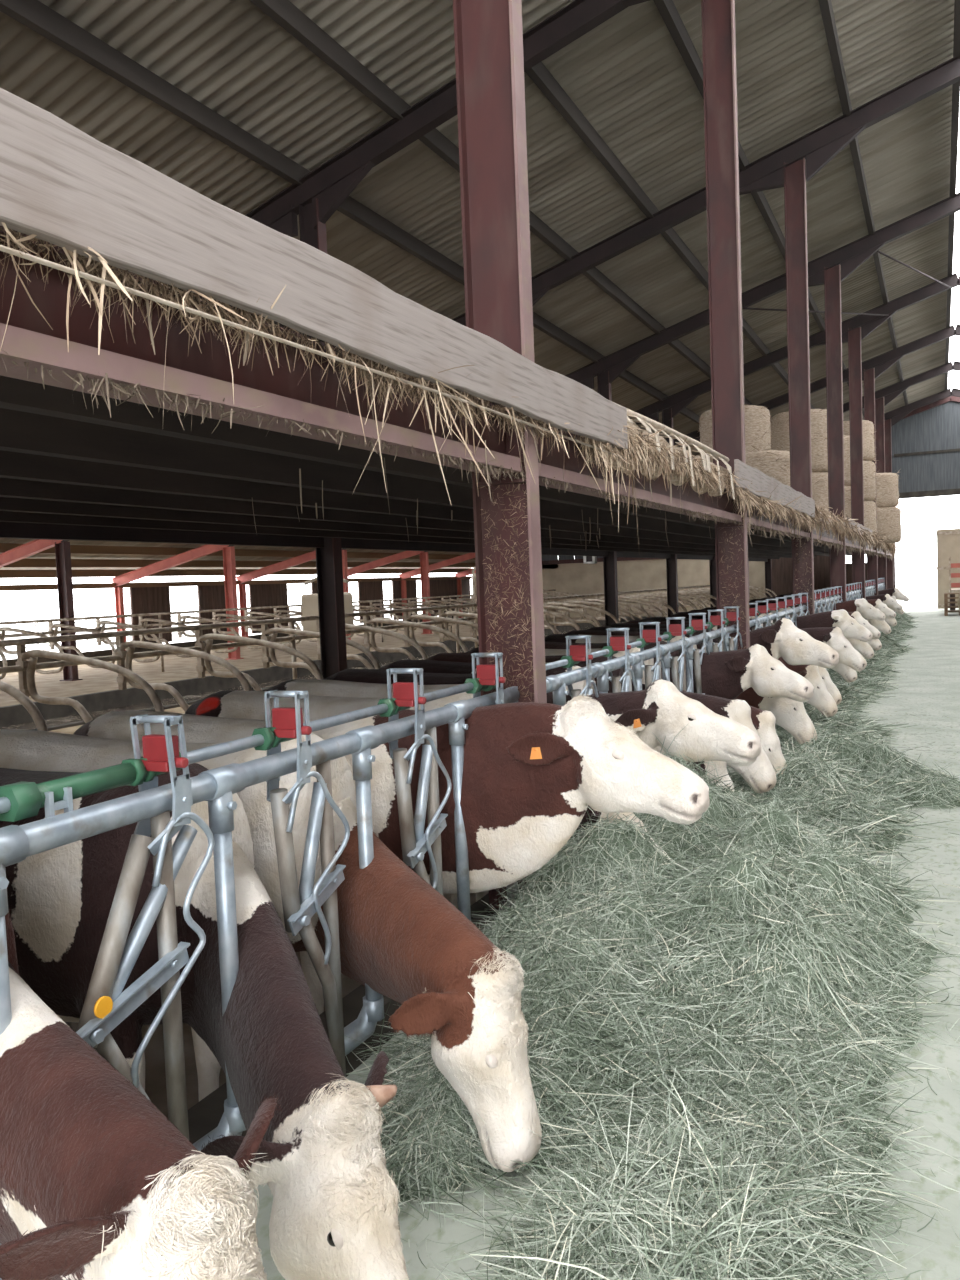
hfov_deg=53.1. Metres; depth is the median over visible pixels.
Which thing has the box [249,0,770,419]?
purlin
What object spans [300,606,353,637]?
divider
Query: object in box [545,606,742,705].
fence
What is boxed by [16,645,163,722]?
divider
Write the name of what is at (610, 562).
steel post
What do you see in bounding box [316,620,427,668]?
divider
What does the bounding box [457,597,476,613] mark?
divider
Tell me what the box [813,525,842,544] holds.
girder
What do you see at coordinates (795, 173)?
steel post
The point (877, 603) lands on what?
cow
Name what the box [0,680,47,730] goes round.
divider
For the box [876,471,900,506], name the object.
bale
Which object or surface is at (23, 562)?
roof purlin
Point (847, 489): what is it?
bale
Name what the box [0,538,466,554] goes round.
ceiling
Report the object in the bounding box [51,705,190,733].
floor
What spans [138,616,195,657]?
divider
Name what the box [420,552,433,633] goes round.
steel post
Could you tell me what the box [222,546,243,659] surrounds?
steel post
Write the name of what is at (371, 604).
divider
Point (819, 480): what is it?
bale
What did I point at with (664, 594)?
divider
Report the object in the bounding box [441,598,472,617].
divider
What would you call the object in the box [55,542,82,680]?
steel post
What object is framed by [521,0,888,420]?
ceiling
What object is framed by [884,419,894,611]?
steel post
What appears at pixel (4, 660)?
divider
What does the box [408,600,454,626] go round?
divider
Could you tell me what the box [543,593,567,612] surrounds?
divider
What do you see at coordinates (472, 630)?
divider
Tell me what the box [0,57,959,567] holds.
rafter
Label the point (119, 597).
steel post
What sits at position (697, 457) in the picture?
straw wad
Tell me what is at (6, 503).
joist
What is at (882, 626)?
cow
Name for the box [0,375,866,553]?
joist
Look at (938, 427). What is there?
wall
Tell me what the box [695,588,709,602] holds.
divider
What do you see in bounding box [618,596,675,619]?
divider
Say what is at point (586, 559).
wall lamp
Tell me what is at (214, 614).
divider
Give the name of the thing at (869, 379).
steel post
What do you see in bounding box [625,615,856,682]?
cow
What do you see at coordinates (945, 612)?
pallet
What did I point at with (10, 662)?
wall
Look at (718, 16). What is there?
steel post
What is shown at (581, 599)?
divider
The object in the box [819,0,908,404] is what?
purlin
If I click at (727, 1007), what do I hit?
windrow
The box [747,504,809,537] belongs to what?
girder
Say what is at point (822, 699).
cow
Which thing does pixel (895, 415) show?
rafter
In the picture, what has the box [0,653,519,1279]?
fence
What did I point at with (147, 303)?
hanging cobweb
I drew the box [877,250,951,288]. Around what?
rod
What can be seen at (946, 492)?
trim
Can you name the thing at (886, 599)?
cow
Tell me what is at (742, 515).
rust
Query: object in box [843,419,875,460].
bale
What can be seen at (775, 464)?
bale
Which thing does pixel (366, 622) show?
divider
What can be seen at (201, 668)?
divider
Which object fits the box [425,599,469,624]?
divider
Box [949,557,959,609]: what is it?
trailer
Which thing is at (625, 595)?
divider
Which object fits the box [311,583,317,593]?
wall
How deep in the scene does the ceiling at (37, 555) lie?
27.07 m
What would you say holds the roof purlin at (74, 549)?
attached to the rafter
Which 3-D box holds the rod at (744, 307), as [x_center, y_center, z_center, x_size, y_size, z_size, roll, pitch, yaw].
[7.366,-7.040,20.610,5.731,0.732,0.036,-5,4,-39]
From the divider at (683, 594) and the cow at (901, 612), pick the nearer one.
the cow at (901, 612)
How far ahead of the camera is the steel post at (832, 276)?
18.22 m
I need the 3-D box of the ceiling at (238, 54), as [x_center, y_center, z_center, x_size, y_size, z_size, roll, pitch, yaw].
[3.117,-6.415,18.192,2.820,0.898,48.300,-1,4,26]
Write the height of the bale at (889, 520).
1.301 m
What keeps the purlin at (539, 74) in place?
attached to the rafter
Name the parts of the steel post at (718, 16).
stiffener plate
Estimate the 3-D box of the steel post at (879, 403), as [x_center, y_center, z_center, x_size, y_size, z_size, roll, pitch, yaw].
[13.512,-4.422,32.313,0.380,7.378,0.260,-1,4,26]
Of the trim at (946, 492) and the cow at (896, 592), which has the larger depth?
the trim at (946, 492)
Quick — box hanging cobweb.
[145,279,755,547]
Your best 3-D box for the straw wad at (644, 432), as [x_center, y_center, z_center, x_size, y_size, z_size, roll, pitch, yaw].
[1.071,-1.216,6.341,0.357,0.329,0.560,-1,4,26]
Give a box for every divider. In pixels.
[0,627,63,673]
[0,649,6,679]
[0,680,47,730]
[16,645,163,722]
[48,622,115,667]
[96,619,160,662]
[115,636,251,711]
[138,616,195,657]
[177,614,237,652]
[195,630,322,690]
[212,612,271,648]
[244,610,300,645]
[261,624,380,678]
[274,608,316,641]
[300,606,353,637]
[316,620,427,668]
[353,605,398,631]
[353,608,377,635]
[363,615,467,659]
[370,602,419,630]
[389,601,437,628]
[403,612,477,652]
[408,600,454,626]
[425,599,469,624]
[438,609,478,644]
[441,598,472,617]
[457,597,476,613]
[469,607,557,636]
[543,592,578,609]
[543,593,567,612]
[543,600,618,629]
[543,605,601,633]
[544,610,580,629]
[551,591,585,609]
[562,599,635,626]
[579,597,649,619]
[596,596,663,621]
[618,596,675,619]
[624,594,686,616]
[636,593,697,616]
[648,592,706,609]
[659,591,715,611]
[678,589,709,608]
[678,591,716,609]
[687,588,710,606]
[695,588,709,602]
[749,586,776,598]
[749,587,771,596]
[749,588,766,596]
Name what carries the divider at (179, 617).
attached to the rail at (159, 624)
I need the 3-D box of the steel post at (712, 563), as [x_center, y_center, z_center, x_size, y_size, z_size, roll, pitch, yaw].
[7.200,-3.327,29.641,0.248,6.000,0.160,-1,4,26]
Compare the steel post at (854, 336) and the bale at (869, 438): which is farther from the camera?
the bale at (869, 438)
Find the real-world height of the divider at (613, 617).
0.961 m
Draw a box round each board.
[0,88,627,448]
[734,459,814,517]
[847,517,872,538]
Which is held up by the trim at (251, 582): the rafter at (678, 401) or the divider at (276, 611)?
the rafter at (678, 401)
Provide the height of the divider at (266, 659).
0.961 m
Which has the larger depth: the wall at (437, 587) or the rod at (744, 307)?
the wall at (437, 587)
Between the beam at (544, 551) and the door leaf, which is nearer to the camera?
the beam at (544, 551)
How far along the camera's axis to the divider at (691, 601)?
32.00 m
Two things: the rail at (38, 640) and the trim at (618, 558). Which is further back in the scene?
the trim at (618, 558)
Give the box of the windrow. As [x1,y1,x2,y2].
[284,612,959,1279]
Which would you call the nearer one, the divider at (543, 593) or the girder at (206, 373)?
the girder at (206, 373)
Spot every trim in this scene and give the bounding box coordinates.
[0,576,471,590]
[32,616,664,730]
[542,557,662,564]
[894,448,959,498]
[901,396,959,419]
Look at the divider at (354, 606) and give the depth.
28.11 m
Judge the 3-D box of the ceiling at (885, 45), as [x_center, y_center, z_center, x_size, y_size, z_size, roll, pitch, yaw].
[6.929,-7.731,16.265,2.090,0.682,48.300,-1,4,26]
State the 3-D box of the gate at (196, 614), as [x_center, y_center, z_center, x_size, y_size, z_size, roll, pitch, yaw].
[-10.106,-0.228,30.945,0.090,1.250,3.090,-1,4,26]
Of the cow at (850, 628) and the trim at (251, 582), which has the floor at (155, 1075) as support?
the cow at (850, 628)
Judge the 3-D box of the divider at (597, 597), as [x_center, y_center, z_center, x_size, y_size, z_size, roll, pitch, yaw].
[3.656,-0.663,23.373,1.715,0.961,0.090,-1,4,26]
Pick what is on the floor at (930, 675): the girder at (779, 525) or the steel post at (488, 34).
the steel post at (488, 34)
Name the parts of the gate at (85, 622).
post, post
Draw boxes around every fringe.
[0,349,741,527]
[601,420,754,543]
[723,482,821,538]
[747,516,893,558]
[811,497,898,559]
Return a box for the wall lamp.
[583,556,596,563]
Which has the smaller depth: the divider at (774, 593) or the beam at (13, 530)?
the beam at (13, 530)
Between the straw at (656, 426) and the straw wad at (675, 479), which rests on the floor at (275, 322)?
the straw wad at (675, 479)
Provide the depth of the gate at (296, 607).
37.21 m
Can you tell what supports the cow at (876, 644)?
on the floor at (155, 1075)
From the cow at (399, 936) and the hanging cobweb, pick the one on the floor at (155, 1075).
the cow at (399, 936)
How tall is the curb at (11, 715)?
0.485 m
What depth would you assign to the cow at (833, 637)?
10.96 m
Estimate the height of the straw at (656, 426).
0.398 m
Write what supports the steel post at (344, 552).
on the floor at (176, 668)
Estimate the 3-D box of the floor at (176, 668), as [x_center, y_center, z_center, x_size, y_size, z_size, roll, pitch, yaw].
[-7.398,0.857,23.617,7.000,0.500,48.000,-1,4,26]
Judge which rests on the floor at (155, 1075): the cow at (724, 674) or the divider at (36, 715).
the cow at (724, 674)
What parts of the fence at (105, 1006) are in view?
pivot plate, lock handle, control rod, rail, lock handle, pivot plate, lock handle, pivot plate, lock handle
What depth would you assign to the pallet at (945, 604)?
32.31 m
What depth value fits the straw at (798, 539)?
13.70 m
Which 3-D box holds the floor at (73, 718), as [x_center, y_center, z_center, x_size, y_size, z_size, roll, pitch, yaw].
[-2.886,0.935,21.460,3.000,0.230,48.000,-1,4,26]
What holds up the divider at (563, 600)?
attached to the rail at (38, 640)
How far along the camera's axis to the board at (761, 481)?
9.87 m
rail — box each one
[0,585,709,678]
[0,590,555,671]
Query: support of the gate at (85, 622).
on the floor at (92, 646)
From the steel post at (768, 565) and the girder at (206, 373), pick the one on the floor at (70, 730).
the steel post at (768, 565)
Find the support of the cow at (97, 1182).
on the floor at (155, 1075)
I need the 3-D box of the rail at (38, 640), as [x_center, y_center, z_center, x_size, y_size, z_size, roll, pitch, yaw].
[2.924,-0.478,23.710,0.060,1.330,36.350,-1,4,26]
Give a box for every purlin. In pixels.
[0,0,699,423]
[0,543,474,559]
[0,568,471,577]
[3,559,475,566]
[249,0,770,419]
[525,62,814,408]
[653,0,863,415]
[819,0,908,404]
[945,0,959,389]
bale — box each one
[695,404,774,462]
[746,448,789,485]
[770,408,827,472]
[812,472,828,510]
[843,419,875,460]
[843,435,850,485]
[844,486,850,519]
[863,460,878,500]
[864,499,878,533]
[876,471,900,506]
[877,506,902,544]
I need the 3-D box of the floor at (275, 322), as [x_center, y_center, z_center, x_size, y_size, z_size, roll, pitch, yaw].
[3.882,-1.951,17.553,4.750,0.050,47.200,-1,4,26]
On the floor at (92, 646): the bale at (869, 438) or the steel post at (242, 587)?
the steel post at (242, 587)
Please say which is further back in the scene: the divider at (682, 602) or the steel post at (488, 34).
the divider at (682, 602)
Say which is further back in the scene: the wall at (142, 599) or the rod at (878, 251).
the wall at (142, 599)
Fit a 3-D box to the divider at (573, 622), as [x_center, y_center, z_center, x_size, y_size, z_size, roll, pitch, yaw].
[1.112,-0.260,18.064,1.715,0.961,0.090,-1,4,26]
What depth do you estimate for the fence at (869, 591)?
25.85 m
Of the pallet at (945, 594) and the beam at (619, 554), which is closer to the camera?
the beam at (619, 554)
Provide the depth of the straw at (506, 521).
4.35 m
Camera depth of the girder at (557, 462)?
5.61 m
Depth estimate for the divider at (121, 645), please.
9.65 m
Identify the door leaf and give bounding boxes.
[936,529,959,608]
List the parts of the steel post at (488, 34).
stiffener plate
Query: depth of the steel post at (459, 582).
45.17 m
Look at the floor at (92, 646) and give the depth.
42.81 m
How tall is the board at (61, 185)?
0.252 m
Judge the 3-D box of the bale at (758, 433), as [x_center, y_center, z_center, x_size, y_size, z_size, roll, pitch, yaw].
[5.219,-4.065,19.651,1.584,1.430,1.557,0,4,39]
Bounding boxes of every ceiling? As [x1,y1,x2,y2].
[0,0,701,455]
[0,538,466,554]
[0,553,474,569]
[68,0,818,418]
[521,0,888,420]
[753,0,959,410]
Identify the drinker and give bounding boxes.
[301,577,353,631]
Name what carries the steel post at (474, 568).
on the floor at (70, 730)
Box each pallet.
[944,593,959,597]
[944,597,958,602]
[944,601,957,606]
[944,606,957,610]
[944,610,959,615]
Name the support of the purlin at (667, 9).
attached to the rafter
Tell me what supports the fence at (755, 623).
on the floor at (930, 675)
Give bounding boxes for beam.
[0,522,323,547]
[341,538,474,552]
[541,548,608,556]
[617,551,670,558]
[677,554,713,559]
[749,558,767,561]
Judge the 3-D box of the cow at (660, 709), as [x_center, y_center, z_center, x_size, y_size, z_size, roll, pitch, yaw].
[-0.007,0.915,5.626,3.249,1.437,0.687,-1,4,23]
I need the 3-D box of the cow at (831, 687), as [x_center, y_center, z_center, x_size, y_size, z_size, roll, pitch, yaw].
[2.497,0.506,11.022,3.120,1.440,0.686,-1,4,24]
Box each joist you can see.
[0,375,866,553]
[0,408,851,555]
[0,450,829,555]
[0,478,814,556]
[0,497,791,557]
[0,511,779,558]
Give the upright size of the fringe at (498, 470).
0.187 m
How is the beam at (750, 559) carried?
attached to the floor at (275, 322)
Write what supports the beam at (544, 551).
attached to the steel post at (610, 562)
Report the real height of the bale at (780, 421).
1.523 m
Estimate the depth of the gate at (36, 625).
26.18 m
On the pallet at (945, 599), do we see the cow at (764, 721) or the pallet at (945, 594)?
the pallet at (945, 594)
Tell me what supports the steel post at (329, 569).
on the floor at (70, 730)
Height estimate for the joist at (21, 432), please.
0.180 m
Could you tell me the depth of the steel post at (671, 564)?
25.02 m
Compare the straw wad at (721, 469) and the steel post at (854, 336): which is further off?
the steel post at (854, 336)
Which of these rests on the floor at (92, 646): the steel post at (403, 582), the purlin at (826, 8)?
the steel post at (403, 582)
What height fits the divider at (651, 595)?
0.961 m
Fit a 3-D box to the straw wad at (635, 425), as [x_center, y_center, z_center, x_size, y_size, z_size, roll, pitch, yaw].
[0.786,-1.173,5.758,0.356,0.360,0.680,-1,4,26]
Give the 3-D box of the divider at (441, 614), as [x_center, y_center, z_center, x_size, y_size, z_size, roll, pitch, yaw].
[0.095,-0.098,15.941,1.715,0.961,0.090,-1,4,26]
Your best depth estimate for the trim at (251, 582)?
28.66 m
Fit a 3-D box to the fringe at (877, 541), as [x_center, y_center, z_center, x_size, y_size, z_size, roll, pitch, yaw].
[10.308,-2.680,25.460,0.776,1.106,27.074,-1,4,26]
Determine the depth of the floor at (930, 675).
3.05 m
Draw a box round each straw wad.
[609,419,641,474]
[639,430,669,480]
[667,446,692,485]
[690,455,714,493]
[709,465,729,496]
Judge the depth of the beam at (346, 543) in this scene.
12.52 m
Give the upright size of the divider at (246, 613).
0.961 m
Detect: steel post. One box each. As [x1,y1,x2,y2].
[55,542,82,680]
[114,587,125,650]
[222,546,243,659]
[239,584,248,637]
[298,198,346,678]
[342,550,350,644]
[401,580,406,620]
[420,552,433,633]
[453,0,546,910]
[457,579,462,617]
[472,567,476,647]
[597,371,618,626]
[662,408,678,616]
[701,0,749,649]
[709,556,716,606]
[765,559,771,596]
[784,157,814,614]
[824,264,845,601]
[848,327,864,598]
[864,368,877,594]
[875,397,886,589]
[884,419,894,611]
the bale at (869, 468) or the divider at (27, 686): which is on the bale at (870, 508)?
the bale at (869, 468)
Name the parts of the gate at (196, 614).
post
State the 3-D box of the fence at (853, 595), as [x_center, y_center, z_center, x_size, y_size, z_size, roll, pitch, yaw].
[7.998,-0.556,20.842,0.265,1.319,5.256,-1,4,26]
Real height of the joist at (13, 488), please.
0.180 m
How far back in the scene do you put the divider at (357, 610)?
26.86 m
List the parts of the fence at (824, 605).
lock handle, lock handle, rail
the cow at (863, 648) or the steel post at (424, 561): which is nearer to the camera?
the cow at (863, 648)
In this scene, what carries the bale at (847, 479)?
on the bale at (847, 489)
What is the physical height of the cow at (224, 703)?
1.437 m
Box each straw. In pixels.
[480,447,538,702]
[616,403,734,499]
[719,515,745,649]
[794,539,812,613]
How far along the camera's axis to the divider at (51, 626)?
18.59 m
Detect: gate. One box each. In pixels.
[0,623,39,659]
[41,617,127,651]
[129,613,198,642]
[290,607,300,623]
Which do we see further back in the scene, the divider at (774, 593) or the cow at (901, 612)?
the divider at (774, 593)
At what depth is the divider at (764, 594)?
36.92 m
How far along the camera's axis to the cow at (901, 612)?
25.80 m
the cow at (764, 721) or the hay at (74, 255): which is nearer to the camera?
the hay at (74, 255)
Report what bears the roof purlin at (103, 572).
attached to the rafter
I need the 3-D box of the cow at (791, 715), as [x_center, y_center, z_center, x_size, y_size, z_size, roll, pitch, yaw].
[1.430,0.676,8.798,3.164,1.440,0.687,-1,4,28]
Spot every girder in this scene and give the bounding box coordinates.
[0,226,520,474]
[537,424,741,522]
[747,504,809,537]
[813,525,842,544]
[845,535,862,549]
[866,541,875,551]
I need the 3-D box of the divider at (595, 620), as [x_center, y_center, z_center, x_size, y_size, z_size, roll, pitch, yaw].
[1.621,-0.340,19.126,1.715,0.961,0.090,-1,4,26]
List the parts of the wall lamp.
lamp glass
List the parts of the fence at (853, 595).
rail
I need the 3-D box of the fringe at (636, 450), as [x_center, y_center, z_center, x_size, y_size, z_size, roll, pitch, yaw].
[1.618,-1.020,7.038,0.335,0.840,4.658,-1,4,26]
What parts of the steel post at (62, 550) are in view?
plate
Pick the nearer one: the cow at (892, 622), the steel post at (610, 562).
the steel post at (610, 562)
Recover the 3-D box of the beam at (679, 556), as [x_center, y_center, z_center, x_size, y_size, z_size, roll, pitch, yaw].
[6.072,-2.430,27.360,0.100,0.260,5.000,-1,4,26]
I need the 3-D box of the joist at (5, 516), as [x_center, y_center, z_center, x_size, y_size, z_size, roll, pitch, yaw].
[2.152,-1.814,18.393,0.080,0.180,47.200,-1,4,26]
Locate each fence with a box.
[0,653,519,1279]
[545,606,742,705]
[749,593,809,630]
[814,586,842,612]
[846,582,862,600]
[865,580,875,598]
[878,578,884,590]
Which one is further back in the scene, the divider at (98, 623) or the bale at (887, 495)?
the bale at (887, 495)
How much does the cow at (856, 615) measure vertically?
1.434 m
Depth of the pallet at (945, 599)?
32.30 m
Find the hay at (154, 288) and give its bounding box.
[0,227,619,488]
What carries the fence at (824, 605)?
on the floor at (930, 675)
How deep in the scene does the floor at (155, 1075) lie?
4.02 m
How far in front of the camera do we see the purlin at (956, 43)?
15.38 m
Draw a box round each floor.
[0,603,438,659]
[0,617,587,706]
[0,622,624,729]
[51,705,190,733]
[68,890,488,1117]
[149,278,856,535]
[253,608,959,1279]
[621,583,957,621]
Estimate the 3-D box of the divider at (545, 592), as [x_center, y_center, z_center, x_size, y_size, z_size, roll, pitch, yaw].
[3.514,-1.711,41.889,1.715,0.961,0.090,-1,4,26]
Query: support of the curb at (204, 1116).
on the floor at (155, 1075)
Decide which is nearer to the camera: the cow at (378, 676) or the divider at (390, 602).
the cow at (378, 676)
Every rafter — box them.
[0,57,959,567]
[111,192,959,586]
[236,273,959,583]
[245,0,649,236]
[348,324,959,575]
[399,361,959,579]
[455,388,959,577]
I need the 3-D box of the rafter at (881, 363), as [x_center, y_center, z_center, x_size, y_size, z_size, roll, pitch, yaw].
[5.858,-5.445,30.123,25.863,6.272,0.140,-1,4,26]
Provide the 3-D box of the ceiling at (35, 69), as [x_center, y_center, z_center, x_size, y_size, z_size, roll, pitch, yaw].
[0.671,-5.556,19.429,2.920,0.957,48.300,-1,4,26]
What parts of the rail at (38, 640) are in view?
rail post, rail, rail post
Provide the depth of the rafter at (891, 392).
31.92 m
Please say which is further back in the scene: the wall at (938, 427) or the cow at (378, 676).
the wall at (938, 427)
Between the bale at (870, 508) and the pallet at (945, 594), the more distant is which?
the pallet at (945, 594)
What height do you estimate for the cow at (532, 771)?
1.514 m
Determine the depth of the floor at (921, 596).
55.31 m
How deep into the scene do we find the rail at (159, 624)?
21.75 m
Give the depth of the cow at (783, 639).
9.01 m
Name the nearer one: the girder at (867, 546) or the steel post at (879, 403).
the girder at (867, 546)
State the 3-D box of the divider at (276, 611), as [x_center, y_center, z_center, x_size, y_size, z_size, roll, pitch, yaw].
[-4.625,-0.419,24.903,1.715,0.961,0.090,-1,4,26]
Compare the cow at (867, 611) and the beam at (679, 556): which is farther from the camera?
the beam at (679, 556)
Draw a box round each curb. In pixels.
[0,620,604,727]
[188,893,505,1143]
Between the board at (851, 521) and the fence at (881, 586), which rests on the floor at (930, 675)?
the fence at (881, 586)
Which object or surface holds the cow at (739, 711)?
on the floor at (155, 1075)
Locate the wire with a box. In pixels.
[0,245,624,458]
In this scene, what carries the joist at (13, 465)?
attached to the floor at (275, 322)
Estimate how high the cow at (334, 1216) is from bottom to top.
1.439 m
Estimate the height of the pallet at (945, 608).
0.140 m
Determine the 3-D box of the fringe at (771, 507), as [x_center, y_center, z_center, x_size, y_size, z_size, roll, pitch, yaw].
[3.493,-1.447,10.948,0.404,0.574,5.944,-1,4,26]
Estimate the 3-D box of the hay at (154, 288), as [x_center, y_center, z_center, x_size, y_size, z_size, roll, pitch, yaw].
[-0.265,-0.815,3.231,0.212,0.366,5.158,-1,4,26]
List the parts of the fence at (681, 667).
lock handle, lock handle, control rod, rail, lock handle, lock handle, lock handle, lock handle, lock handle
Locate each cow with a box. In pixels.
[0,729,541,1171]
[0,763,409,1279]
[0,896,281,1279]
[74,694,709,893]
[185,690,671,908]
[266,679,761,765]
[323,664,734,792]
[380,656,776,792]
[425,647,786,776]
[465,641,813,701]
[544,618,838,668]
[545,636,816,744]
[565,626,837,716]
[587,627,841,704]
[606,618,866,671]
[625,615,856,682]
[642,609,872,641]
[669,607,873,658]
[688,606,880,639]
[701,607,881,650]
[716,598,885,620]
[749,597,890,633]
[750,596,895,618]
[761,597,896,625]
[776,591,902,610]
[790,591,903,614]
[814,588,908,601]
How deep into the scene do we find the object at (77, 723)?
12.94 m
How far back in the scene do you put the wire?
2.40 m
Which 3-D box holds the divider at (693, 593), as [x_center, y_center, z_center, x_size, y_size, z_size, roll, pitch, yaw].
[6.708,-1.148,29.743,1.715,0.961,0.090,-1,4,26]
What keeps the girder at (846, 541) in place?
attached to the steel post at (832, 276)
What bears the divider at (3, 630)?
attached to the rail at (159, 624)
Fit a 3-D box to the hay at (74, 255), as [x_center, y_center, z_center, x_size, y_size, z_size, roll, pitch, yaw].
[-0.225,-0.771,3.229,0.408,0.666,5.208,-1,4,27]
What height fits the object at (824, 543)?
0.452 m
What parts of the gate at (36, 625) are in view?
post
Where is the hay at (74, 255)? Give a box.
[0,222,644,531]
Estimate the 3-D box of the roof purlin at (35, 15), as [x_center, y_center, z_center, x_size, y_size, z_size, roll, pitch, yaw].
[1.759,-5.821,18.721,0.090,0.200,48.000,-1,4,26]
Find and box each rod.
[743,307,888,315]
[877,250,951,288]
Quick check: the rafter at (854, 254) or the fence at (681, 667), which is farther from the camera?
the rafter at (854, 254)
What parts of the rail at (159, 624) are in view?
rail post, rail, rail, rail post, rail post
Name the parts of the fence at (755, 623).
lock handle, lock handle, lock handle, rail, lock handle, lock handle, lock handle, lock handle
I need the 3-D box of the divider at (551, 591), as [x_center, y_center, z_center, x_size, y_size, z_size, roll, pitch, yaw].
[4.023,-1.791,42.951,1.715,0.961,0.090,-1,4,26]
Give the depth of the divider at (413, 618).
15.02 m
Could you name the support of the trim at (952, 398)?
attached to the wall at (938, 427)
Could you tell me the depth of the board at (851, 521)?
21.04 m
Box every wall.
[0,616,452,666]
[129,584,287,642]
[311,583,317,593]
[358,579,470,622]
[475,396,959,621]

